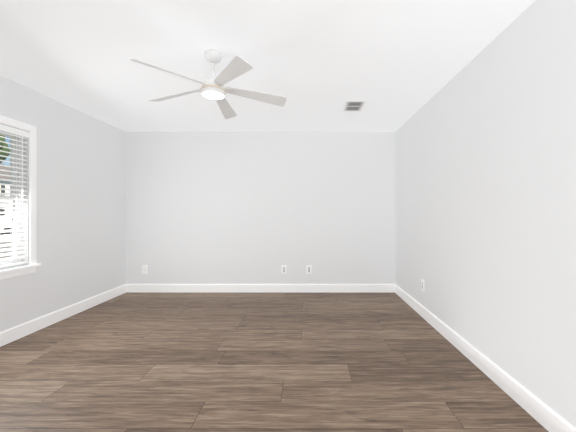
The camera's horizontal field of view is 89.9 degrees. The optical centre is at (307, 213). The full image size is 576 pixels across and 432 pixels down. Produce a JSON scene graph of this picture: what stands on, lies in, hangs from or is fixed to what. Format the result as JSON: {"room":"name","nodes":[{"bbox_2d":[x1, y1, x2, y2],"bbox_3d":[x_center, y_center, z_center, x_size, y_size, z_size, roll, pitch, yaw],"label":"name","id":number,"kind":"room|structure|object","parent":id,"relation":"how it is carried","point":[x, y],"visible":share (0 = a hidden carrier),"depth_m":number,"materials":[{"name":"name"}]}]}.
{"room":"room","nodes":[
{"label":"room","id":0,"kind":"room"},
{"bbox_2d":[0,75,125,331],"bbox_3d":[-2.840,-0.030,1.390,0.140,2.440,5.980,0,0,0],"label":"wall","id":1,"kind":"structure","parent":0,"point":[80,206],"depth_m":3.33,"materials":[{"name":"white paint"}]},
{"bbox_2d":[0,116,41,279],"bbox_3d":[-2.800,-0.145,2.420,0.160,1.473,1.044,0,0,0],"label":"window","id":2,"kind":"structure","parent":1,"relation":"in","point":[14,183],"depth_m":2.85,"materials":[{"name":"white plastic"}]},
{"bbox_2d":[0,124,28,267],"bbox_3d":[-2.776,-0.161,2.420,0.065,1.287,0.848,0,0,0],"label":"window blinds","id":3,"kind":"object","parent":2,"relation":"attached to","point":[16,132],"visible":1,"depth_m":2.72,"materials":[{"name":"white plastic"}]},
{"bbox_2d":[0,284,125,346],"bbox_3d":[-2.763,1.127,1.390,0.014,0.125,5.980,0,0,0],"label":"baseboard","id":4,"kind":"structure","parent":1,"relation":"attached to","point":[22,330],"depth_m":3.14,"materials":[{"name":"white paint"}]},
{"bbox_2d":[126,132,394,283],"bbox_3d":[-0.720,-0.030,4.450,4.380,2.440,0.140,0,0,0],"label":"wall","id":5,"kind":"structure","parent":0,"point":[232,207],"depth_m":4.38,"materials":[{"name":"white paint"}]},
{"bbox_2d":[142,265,147,273],"bbox_3d":[-2.480,0.845,4.371,0.084,0.132,0.018,0,0,0],"label":"electrical outlet","id":6,"kind":"object","parent":5,"relation":"attached to","point":[144,269],"visible":1,"depth_m":4.37,"materials":[{"name":"white plastic"}]},
{"bbox_2d":[126,284,394,291],"bbox_3d":[-0.720,1.127,4.373,4.072,0.125,0.014,0,0,0],"label":"baseboard","id":7,"kind":"structure","parent":5,"relation":"attached to","point":[260,287],"depth_m":4.37,"materials":[{"name":"white paint"}]},
{"bbox_2d":[281,265,286,273],"bbox_3d":[-0.365,0.845,4.376,0.084,0.132,0.008,0,0,0],"label":"electrical outlet","id":8,"kind":"object","parent":5,"relation":"attached to","point":[283,269],"visible":1,"depth_m":4.37,"materials":[{"name":"white plastic"}]},
{"bbox_2d":[306,265,311,273],"bbox_3d":[0.015,0.845,4.376,0.084,0.132,0.008,0,0,0],"label":"electrical outlet","id":9,"kind":"object","parent":5,"relation":"attached to","point":[308,269],"visible":1,"depth_m":4.37,"materials":[{"name":"white plastic"}]},
{"bbox_2d":[0,0,534,131],"bbox_3d":[-0.720,-1.300,1.390,4.380,0.100,6.260,0,0,0],"label":"ceiling","id":10,"kind":"structure","parent":0,"point":[395,65],"depth_m":2.26,"materials":[{"name":"white paint"}]},
{"bbox_2d":[130,49,286,118],"bbox_3d":[-0.743,-1.085,2.290,1.134,0.331,1.090,0,0,0],"label":"fan","id":11,"kind":"object","parent":10,"relation":"hanging from","point":[214,88],"visible":1,"depth_m":2.22,"materials":[{"name":"white plastic"}]},
{"bbox_2d":[343,101,364,110],"bbox_3d":[0.530,-1.245,3.330,0.205,0.010,0.310,0,0,0],"label":"ceiling vent","id":12,"kind":"object","parent":10,"relation":"in","point":[353,105],"visible":0.98,"depth_m":3.31,"materials":[{"name":"white metal"}]},
{"bbox_2d":[0,292,548,431],"bbox_3d":[-0.720,1.240,1.390,4.380,0.100,6.260,0,0,0],"label":"floor","id":13,"kind":"structure","parent":0,"point":[260,362],"depth_m":2.18,"materials":[{"name":"brown wood"}]},
{"bbox_2d":[395,0,575,427],"bbox_3d":[1.400,-0.030,1.390,0.140,2.440,5.980,0,0,0],"label":"wall","id":14,"kind":"structure","parent":0,"point":[485,194],"depth_m":1.93,"materials":[{"name":"white paint"}]},
{"bbox_2d":[421,279,423,291],"bbox_3d":[1.326,0.825,3.330,0.008,0.132,0.084,0,0,0],"label":"electrical outlet","id":15,"kind":"object","parent":14,"relation":"attached to","point":[422,284],"visible":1,"depth_m":3.33,"materials":[{"name":"white plastic"}]},
{"bbox_2d":[395,284,575,431],"bbox_3d":[1.323,1.127,1.390,0.014,0.125,5.980,0,0,0],"label":"baseboard","id":16,"kind":"structure","parent":14,"relation":"attached to","point":[546,417],"depth_m":1.99,"materials":[{"name":"white paint"}]},
{"label":"outside","id":17,"kind":"structure","parent":0,"visible":0},
{"bbox_3d":[-46.465,1.665,35.000,87.070,0.050,150.000,0,0,0],"label":"lawn","id":18,"kind":"structure","parent":17,"visible":0},
{"bbox_2d":[0,135,9,162],"bbox_3d":[-33.364,-3.683,28.978,4.192,10.647,5.905,0,0,0],"label":"tree","id":19,"kind":"object","parent":18,"relation":"on","point":[4,149],"depth_m":30.45,"materials":[{"name":"green plant"}]},
{"bbox_2d":[0,238,12,258],"bbox_3d":[-11.775,1.627,13.250,15.550,0.025,21.500,0,0,0],"label":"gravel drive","id":20,"kind":"structure","parent":18,"relation":"on","point":[6,248],"depth_m":13.48,"materials":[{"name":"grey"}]},
{"bbox_2d":[0,163,12,215],"bbox_3d":[-40.975,-2.660,32.500,13.950,8.600,13.900,0,0,0],"label":"house","id":21,"kind":"structure","parent":18,"relation":"on","point":[3,186],"depth_m":34.98,"materials":[{"name":"white"}]},
{"bbox_3d":[-26.500,1.630,35.000,9.000,0.020,150.000,0,0,0],"label":"street","id":22,"kind":"object","parent":18,"relation":"on","visible":0},
{"bbox_2d":[0,215,12,234],"bbox_3d":[-23.400,0.870,23.000,1.860,1.500,4.400,0,0,0],"label":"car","id":23,"kind":"object","parent":22,"relation":"on","point":[7,219],"depth_m":21.68,"materials":[{"name":"white"}]}
]}

